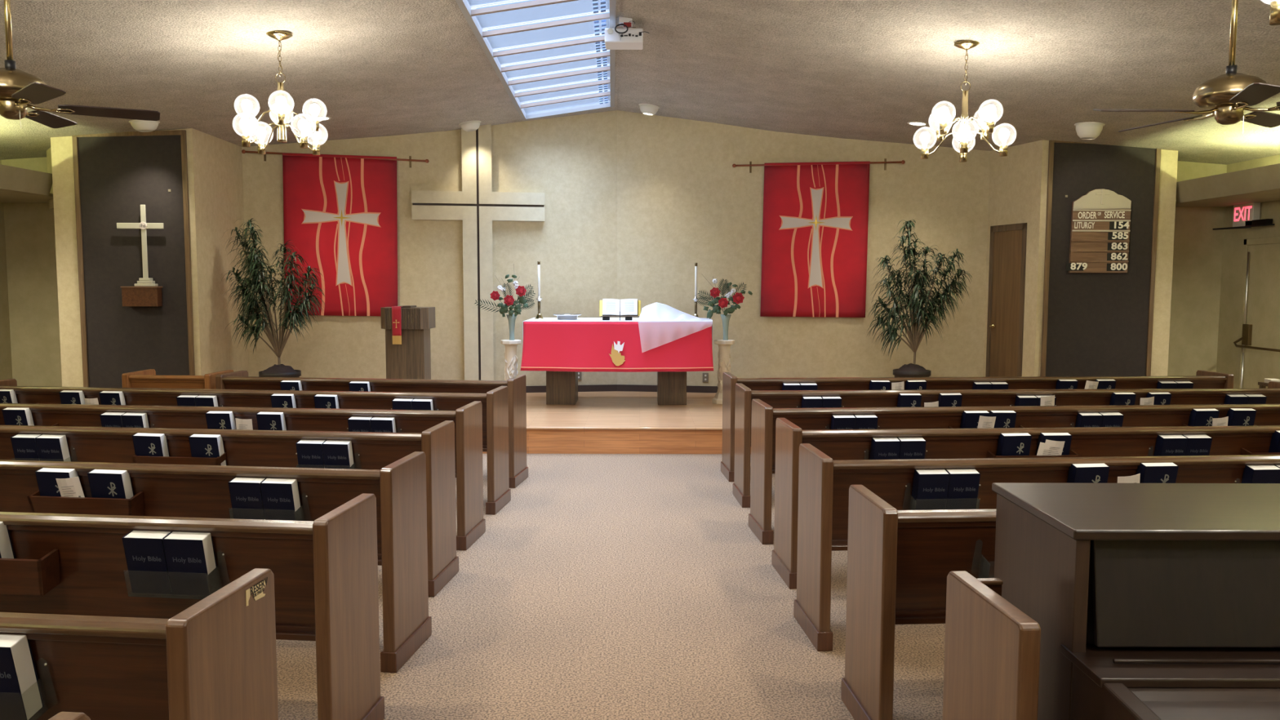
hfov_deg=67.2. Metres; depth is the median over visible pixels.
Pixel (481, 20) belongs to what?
window
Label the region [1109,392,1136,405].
hymnal
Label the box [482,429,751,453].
platform riser
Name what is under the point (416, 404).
bible
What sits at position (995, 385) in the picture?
bible
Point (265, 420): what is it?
hymnal
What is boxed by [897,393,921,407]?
hymnal
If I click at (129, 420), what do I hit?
bible
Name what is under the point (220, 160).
wall
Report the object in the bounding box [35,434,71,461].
bible
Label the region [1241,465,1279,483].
bible
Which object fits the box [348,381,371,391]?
hymnal
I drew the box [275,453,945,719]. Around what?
floor
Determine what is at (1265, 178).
beam
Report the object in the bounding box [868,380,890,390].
hymnal
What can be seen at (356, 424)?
bible
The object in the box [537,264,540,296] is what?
candle
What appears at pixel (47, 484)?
hymnal
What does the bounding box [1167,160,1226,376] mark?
wall
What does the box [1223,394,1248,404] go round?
bible
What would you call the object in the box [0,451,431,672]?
pew
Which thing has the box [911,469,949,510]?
bible
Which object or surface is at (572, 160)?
wall
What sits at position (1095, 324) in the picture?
panel
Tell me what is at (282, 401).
hymnal
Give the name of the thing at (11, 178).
beam
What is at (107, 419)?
bible
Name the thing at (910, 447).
bible
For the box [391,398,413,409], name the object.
bible
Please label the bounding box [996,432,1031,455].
hymnal
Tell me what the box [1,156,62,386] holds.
wall
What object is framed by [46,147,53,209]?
wall
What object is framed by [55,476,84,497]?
leaflet
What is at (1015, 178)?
wall
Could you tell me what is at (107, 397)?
hymnal
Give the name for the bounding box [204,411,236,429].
hymnal
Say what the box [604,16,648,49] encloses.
projector
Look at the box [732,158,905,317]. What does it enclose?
banner
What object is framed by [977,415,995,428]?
leaflet
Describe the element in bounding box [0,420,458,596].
pew
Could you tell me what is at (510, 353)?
pedestal
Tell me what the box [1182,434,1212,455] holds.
bible
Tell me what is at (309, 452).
bible
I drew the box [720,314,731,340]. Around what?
vase
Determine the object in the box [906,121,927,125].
recessed light
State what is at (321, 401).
hymnal
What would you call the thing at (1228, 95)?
ceiling fan
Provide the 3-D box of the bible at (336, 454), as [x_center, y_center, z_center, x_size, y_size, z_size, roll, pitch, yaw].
[-1.638,0.545,5.240,0.144,0.220,0.104,1,5,6]
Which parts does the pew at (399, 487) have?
rail, rail molding, backrest, rail, seat, panel, trim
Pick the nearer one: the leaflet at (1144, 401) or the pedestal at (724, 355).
the leaflet at (1144, 401)
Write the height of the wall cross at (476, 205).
3.376 m
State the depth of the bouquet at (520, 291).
11.23 m
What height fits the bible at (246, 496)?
0.220 m
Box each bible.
[0,633,44,719]
[10,434,41,460]
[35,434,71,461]
[99,412,125,427]
[120,412,149,427]
[121,529,171,594]
[162,531,217,595]
[176,395,198,406]
[194,395,218,406]
[228,476,265,519]
[259,477,301,520]
[295,439,325,468]
[321,440,354,468]
[347,416,372,431]
[369,416,396,432]
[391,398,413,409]
[411,398,434,410]
[782,382,800,390]
[799,382,817,390]
[801,396,822,408]
[821,395,841,408]
[830,414,856,429]
[853,414,878,429]
[869,437,900,459]
[897,437,926,459]
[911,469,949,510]
[945,468,980,509]
[972,382,991,389]
[989,382,1008,389]
[1014,395,1037,406]
[1034,395,1056,405]
[1075,412,1102,426]
[1098,412,1124,426]
[1153,435,1187,456]
[1156,381,1177,388]
[1173,381,1193,388]
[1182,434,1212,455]
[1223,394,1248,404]
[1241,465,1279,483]
[1244,394,1266,404]
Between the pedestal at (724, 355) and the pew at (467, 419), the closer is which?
the pew at (467, 419)
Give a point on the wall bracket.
(131, 295)
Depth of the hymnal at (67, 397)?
7.33 m
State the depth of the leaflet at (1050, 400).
7.32 m
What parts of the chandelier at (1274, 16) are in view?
globe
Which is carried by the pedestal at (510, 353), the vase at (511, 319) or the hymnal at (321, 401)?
the vase at (511, 319)
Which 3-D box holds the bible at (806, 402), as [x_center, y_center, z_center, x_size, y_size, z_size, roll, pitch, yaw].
[1.296,0.384,7.280,0.144,0.220,0.104,0,5,-3]
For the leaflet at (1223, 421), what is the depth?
6.44 m
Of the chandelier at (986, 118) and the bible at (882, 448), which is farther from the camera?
the chandelier at (986, 118)
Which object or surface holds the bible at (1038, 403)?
in the pew at (744, 395)
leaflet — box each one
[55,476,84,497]
[84,398,98,404]
[235,417,253,430]
[891,381,904,390]
[924,400,938,406]
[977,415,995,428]
[1036,442,1050,455]
[1040,395,1054,405]
[1044,439,1064,455]
[1084,380,1098,389]
[1117,473,1140,483]
[1139,396,1154,404]
[1212,416,1228,426]
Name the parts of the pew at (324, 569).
rail, backrest, rail molding, rail, seat, panel, trim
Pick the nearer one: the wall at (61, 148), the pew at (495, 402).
the pew at (495, 402)
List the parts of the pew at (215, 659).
rail molding, rail, backrest, panel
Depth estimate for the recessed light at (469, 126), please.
11.59 m
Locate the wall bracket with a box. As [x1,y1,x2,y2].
[120,286,162,306]
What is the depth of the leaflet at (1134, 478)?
4.49 m
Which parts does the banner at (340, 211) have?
rod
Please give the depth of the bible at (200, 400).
7.21 m
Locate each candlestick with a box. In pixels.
[533,261,544,319]
[692,262,699,317]
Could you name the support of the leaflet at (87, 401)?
in the pew at (495, 402)
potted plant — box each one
[221,217,326,377]
[866,219,971,377]
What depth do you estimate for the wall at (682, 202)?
12.21 m
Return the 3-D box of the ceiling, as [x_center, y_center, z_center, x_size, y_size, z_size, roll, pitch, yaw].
[-0.040,-2.099,3.589,18.548,1.015,18.900,0,5,0]
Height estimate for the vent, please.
0.048 m
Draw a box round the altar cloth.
[520,320,713,372]
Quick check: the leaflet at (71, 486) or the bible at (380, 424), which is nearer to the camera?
the leaflet at (71, 486)
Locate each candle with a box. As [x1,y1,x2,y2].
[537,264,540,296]
[694,266,697,296]
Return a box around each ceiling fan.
[0,0,159,128]
[1093,0,1279,133]
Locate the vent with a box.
[607,27,613,34]
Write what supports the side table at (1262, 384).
on the floor at (606, 586)
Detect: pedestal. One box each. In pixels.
[500,339,521,380]
[711,339,734,404]
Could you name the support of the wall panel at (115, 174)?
attached to the wall at (61, 148)
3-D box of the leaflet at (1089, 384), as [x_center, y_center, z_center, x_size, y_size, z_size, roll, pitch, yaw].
[3.905,0.258,8.344,0.126,0.167,0.046,0,5,-4]
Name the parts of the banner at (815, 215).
rod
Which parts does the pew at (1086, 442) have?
trim, panel, backrest, rail molding, rail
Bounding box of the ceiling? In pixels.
[0,0,1279,164]
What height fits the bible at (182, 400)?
0.220 m
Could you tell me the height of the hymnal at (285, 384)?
0.240 m
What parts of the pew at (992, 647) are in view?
rail, backrest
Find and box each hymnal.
[0,389,17,403]
[0,521,15,558]
[1,407,35,425]
[35,467,80,496]
[58,390,85,404]
[87,469,133,498]
[98,391,126,404]
[132,432,169,456]
[188,434,226,466]
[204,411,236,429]
[256,412,286,430]
[270,394,297,408]
[280,380,302,390]
[313,394,339,408]
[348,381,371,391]
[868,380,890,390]
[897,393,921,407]
[905,380,926,390]
[937,393,962,406]
[960,410,990,428]
[989,410,1016,427]
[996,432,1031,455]
[1035,432,1071,455]
[1055,379,1078,389]
[1066,463,1109,483]
[1095,379,1116,389]
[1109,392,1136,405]
[1136,462,1178,483]
[1146,392,1171,404]
[1187,408,1219,426]
[1226,408,1256,426]
[1268,430,1279,453]
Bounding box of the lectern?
[380,305,435,379]
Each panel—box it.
[71,129,195,387]
[1040,140,1160,376]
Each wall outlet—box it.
[577,371,581,379]
[702,373,708,382]
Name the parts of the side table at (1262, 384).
leg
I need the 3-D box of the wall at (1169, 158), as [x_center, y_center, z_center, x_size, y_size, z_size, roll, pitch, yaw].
[5.260,-0.837,10.987,1.540,3.303,0.160,0,5,-1]
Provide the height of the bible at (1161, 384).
0.220 m
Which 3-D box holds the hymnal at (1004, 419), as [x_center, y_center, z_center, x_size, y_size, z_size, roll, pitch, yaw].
[2.383,0.448,6.367,0.164,0.240,0.106,0,5,-5]
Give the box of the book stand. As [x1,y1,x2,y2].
[599,300,640,320]
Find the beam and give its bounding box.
[1176,163,1279,203]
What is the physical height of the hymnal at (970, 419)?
0.239 m
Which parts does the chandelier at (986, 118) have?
globe, bulb, bulb, globe, globe, bulb, arm, arm, arm, stem, globe, globe, bulb, chain, arm, bulb, arm, globe, globe, bulb, globe, bulb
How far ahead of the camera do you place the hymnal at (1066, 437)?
5.40 m
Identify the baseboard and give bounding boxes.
[525,384,617,392]
[617,384,717,392]
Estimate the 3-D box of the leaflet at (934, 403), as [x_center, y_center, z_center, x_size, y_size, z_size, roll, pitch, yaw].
[2.209,0.392,7.297,0.126,0.167,0.046,0,5,-3]
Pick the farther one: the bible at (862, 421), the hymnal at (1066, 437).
the bible at (862, 421)
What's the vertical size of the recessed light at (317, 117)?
0.046 m
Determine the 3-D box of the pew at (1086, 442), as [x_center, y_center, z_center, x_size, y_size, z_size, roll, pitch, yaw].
[3.048,0.799,5.725,4.480,0.900,0.518,0,5,-4]
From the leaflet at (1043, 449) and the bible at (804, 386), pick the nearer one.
the leaflet at (1043, 449)
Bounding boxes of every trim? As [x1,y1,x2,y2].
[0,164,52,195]
[0,189,53,203]
[1175,189,1279,207]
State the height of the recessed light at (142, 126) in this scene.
0.123 m
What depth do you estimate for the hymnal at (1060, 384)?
8.33 m
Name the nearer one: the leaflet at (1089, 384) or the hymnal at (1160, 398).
the hymnal at (1160, 398)
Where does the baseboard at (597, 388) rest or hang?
attached to the wall at (572, 160)
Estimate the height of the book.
0.248 m
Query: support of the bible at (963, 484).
in the pew at (824, 482)
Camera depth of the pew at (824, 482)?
4.52 m
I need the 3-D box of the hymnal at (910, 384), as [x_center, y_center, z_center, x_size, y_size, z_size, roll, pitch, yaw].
[2.368,0.289,8.288,0.165,0.241,0.106,0,5,-4]
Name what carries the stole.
hanging from the lectern
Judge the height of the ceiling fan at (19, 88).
0.984 m
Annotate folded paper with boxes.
[585,318,602,320]
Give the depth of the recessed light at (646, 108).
11.61 m
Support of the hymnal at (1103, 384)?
in the pew at (1203, 379)
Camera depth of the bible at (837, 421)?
6.24 m
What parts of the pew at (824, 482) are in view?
trim, panel, seat, rail, backrest, rail, rail molding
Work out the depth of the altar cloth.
10.75 m
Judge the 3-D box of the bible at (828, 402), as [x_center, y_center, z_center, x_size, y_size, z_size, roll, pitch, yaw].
[1.441,0.383,7.289,0.144,0.220,0.104,0,5,-3]
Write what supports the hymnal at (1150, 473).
in the pew at (824, 482)
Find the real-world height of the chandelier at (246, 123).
0.849 m
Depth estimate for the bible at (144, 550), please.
3.32 m
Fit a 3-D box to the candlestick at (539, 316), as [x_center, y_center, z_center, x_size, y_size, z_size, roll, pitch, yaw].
[-1.197,-0.828,11.421,0.115,0.682,0.115,2,5,22]
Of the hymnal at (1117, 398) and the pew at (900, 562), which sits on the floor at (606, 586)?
the pew at (900, 562)
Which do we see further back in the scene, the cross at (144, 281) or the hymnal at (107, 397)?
the cross at (144, 281)
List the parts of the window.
pane, pane, pane, pane, pane, pane, pane, pane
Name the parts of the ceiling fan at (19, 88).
blade arm, blade arm, blade, blade, blade arm, blade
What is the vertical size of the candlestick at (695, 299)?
0.669 m
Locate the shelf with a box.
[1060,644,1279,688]
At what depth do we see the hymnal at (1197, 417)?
6.44 m
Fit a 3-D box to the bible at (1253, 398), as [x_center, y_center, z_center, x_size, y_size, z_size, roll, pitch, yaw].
[4.760,0.376,7.482,0.144,0.220,0.104,0,5,-3]
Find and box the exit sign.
[1232,202,1260,226]
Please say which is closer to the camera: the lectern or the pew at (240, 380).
the pew at (240, 380)
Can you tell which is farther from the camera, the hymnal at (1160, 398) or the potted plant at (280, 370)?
the potted plant at (280, 370)
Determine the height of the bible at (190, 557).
0.220 m
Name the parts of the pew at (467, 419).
rail, rail molding, backrest, panel, trim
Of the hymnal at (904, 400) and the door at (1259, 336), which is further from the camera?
the door at (1259, 336)
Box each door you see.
[985,222,1026,377]
[1212,218,1279,388]
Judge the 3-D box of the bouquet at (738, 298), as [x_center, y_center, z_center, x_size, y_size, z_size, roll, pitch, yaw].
[0.990,-0.740,11.229,0.663,0.525,0.151,0,5,0]
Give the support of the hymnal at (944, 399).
in the pew at (744, 395)
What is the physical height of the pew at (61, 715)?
0.900 m
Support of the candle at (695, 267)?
on the candlestick at (695, 299)
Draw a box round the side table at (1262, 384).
[1257,382,1268,388]
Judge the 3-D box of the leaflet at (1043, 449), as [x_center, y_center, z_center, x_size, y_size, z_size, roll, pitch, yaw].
[2.281,0.542,5.405,0.129,0.169,0.046,0,5,-4]
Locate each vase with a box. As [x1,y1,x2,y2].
[506,314,516,340]
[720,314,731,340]
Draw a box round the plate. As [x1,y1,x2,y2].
[553,313,581,319]
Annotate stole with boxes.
[391,306,402,344]
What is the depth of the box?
9.33 m
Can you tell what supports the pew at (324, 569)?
on the floor at (606, 586)
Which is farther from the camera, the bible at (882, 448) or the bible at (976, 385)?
the bible at (976, 385)
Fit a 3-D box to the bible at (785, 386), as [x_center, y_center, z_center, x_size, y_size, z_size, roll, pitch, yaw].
[1.286,0.306,8.216,0.144,0.220,0.104,0,5,-4]
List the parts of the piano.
panel, arm, lid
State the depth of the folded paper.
10.95 m
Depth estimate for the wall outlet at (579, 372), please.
12.50 m
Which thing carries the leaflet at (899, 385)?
in the pew at (1203, 379)
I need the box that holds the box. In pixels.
[1264,378,1279,382]
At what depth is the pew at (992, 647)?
2.48 m
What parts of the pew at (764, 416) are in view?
trim, panel, backrest, rail, rail molding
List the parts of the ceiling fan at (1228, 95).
blade, blade, blade arm, blade arm, blade arm, blade arm, blade, blade, blade arm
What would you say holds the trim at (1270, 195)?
attached to the wall at (1233, 239)
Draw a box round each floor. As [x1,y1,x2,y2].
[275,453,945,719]
[526,391,722,430]
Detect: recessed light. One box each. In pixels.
[128,120,159,132]
[310,116,330,120]
[458,120,480,131]
[638,103,659,115]
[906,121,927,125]
[1074,121,1105,139]
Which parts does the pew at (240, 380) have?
panel, backrest, rail, rail molding, panel, trim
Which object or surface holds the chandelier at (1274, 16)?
hanging from the ceiling
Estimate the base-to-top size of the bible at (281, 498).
0.220 m
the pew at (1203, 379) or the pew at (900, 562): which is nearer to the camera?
the pew at (900, 562)
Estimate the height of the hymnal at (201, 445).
0.239 m
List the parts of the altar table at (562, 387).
leg, leg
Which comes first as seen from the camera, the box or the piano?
the piano
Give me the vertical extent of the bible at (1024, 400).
0.220 m
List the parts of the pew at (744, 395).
trim, panel, rail, rail molding, backrest, panel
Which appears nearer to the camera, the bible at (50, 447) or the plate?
the bible at (50, 447)
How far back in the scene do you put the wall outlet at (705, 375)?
12.43 m
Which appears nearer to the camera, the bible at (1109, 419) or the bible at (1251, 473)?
the bible at (1251, 473)
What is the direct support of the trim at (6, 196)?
attached to the wall at (6, 367)
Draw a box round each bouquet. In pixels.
[475,264,534,316]
[697,276,752,319]
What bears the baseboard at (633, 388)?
attached to the wall at (682, 202)
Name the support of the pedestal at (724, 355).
on the floor at (603, 410)
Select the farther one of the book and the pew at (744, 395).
the book
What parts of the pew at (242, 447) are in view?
rail, rail molding, backrest, panel, trim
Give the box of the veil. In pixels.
[638,302,712,352]
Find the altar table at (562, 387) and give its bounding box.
[546,371,686,404]
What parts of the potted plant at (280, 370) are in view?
pot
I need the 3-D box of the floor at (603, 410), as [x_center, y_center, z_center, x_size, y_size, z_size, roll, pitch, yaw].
[-0.181,0.546,11.043,9.279,0.020,3.140,0,5,0]
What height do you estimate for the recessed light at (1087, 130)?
0.173 m
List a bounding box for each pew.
[0,378,511,514]
[0,400,485,550]
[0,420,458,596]
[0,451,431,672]
[0,493,384,719]
[0,568,278,719]
[48,711,90,719]
[121,368,234,389]
[215,370,528,488]
[720,369,1234,481]
[732,381,1279,507]
[748,399,1279,544]
[771,417,1279,588]
[793,443,1279,651]
[840,484,996,719]
[942,570,1040,719]
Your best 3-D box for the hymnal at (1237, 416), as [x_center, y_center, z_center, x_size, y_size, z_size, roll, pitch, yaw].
[4.044,0.441,6.505,0.164,0.241,0.106,0,5,-5]
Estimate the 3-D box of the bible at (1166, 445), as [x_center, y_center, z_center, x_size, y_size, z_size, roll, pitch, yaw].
[3.022,0.536,5.499,0.144,0.220,0.104,0,5,-4]
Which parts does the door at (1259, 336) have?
vertical rod, closer arm, vertical rod, frame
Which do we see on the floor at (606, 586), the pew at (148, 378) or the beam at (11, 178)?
the pew at (148, 378)
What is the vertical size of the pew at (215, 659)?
0.900 m
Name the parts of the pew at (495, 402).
panel, rail, rail molding, backrest, panel, trim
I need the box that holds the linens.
[522,317,712,347]
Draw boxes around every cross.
[116,204,164,286]
[411,124,544,380]
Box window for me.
[455,0,616,119]
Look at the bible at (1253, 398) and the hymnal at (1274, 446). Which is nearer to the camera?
the hymnal at (1274, 446)
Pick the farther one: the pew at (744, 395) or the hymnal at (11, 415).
the pew at (744, 395)
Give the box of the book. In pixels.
[602,298,638,320]
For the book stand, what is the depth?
11.05 m
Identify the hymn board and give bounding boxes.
[1066,188,1131,272]
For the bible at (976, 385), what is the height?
0.220 m
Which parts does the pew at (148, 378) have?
panel, rail, rail molding, backrest, panel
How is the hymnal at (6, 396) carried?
in the pew at (495, 402)
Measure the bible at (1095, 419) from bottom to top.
0.220 m
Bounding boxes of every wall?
[0,160,12,379]
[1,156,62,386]
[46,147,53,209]
[50,128,207,386]
[182,128,248,376]
[241,110,617,386]
[617,110,990,386]
[982,140,1042,377]
[1034,139,1177,376]
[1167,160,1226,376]
[1216,154,1279,388]
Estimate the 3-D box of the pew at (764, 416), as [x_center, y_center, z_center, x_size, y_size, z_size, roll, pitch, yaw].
[3.009,0.723,6.647,4.480,0.900,0.518,0,5,-5]
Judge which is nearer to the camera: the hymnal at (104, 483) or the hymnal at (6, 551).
the hymnal at (6, 551)
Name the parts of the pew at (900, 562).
trim, panel, seat, rail, backrest, rail, rail molding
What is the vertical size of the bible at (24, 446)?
0.220 m
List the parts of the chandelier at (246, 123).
globe, bulb, bulb, globe, globe, bulb, arm, arm, arm, chain, globe, bulb, globe, stem, arm, arm, arm, globe, bulb, globe, bulb, bulb, globe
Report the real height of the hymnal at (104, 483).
0.240 m
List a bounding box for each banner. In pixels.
[241,149,428,315]
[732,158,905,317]
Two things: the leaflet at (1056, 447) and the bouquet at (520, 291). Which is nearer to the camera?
the leaflet at (1056, 447)
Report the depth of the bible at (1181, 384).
8.41 m
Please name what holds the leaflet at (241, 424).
in the pew at (467, 419)
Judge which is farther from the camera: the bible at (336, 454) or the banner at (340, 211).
the banner at (340, 211)
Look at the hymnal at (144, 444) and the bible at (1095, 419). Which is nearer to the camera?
the hymnal at (144, 444)
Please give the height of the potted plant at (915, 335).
2.150 m
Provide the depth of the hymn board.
10.81 m
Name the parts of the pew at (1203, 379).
trim, panel, rail, rail molding, backrest, panel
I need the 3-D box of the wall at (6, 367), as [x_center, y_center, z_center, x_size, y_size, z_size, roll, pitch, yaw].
[-7.415,-0.117,3.001,0.100,3.124,17.004,0,5,-1]
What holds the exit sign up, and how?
attached to the wall at (1233, 239)
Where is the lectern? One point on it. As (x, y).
(411, 359)
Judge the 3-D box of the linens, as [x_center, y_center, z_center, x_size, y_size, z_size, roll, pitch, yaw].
[-0.249,-0.223,11.332,2.122,0.504,1.136,0,5,0]
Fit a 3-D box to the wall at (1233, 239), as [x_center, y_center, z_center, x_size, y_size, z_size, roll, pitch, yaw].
[7.175,-0.095,3.077,0.100,3.141,17.152,0,5,-1]
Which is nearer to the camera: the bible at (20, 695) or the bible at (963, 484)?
the bible at (20, 695)
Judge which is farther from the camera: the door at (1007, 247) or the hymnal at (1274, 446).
the door at (1007, 247)
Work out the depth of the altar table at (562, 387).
11.20 m
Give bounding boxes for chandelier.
[232,30,328,155]
[913,40,1016,162]
[1259,0,1279,25]
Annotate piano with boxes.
[991,482,1279,719]
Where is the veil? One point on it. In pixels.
(660, 324)
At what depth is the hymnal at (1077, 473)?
4.48 m
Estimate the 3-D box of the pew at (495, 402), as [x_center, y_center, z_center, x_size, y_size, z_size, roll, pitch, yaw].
[-3.102,0.639,7.464,4.170,0.900,0.518,1,5,6]

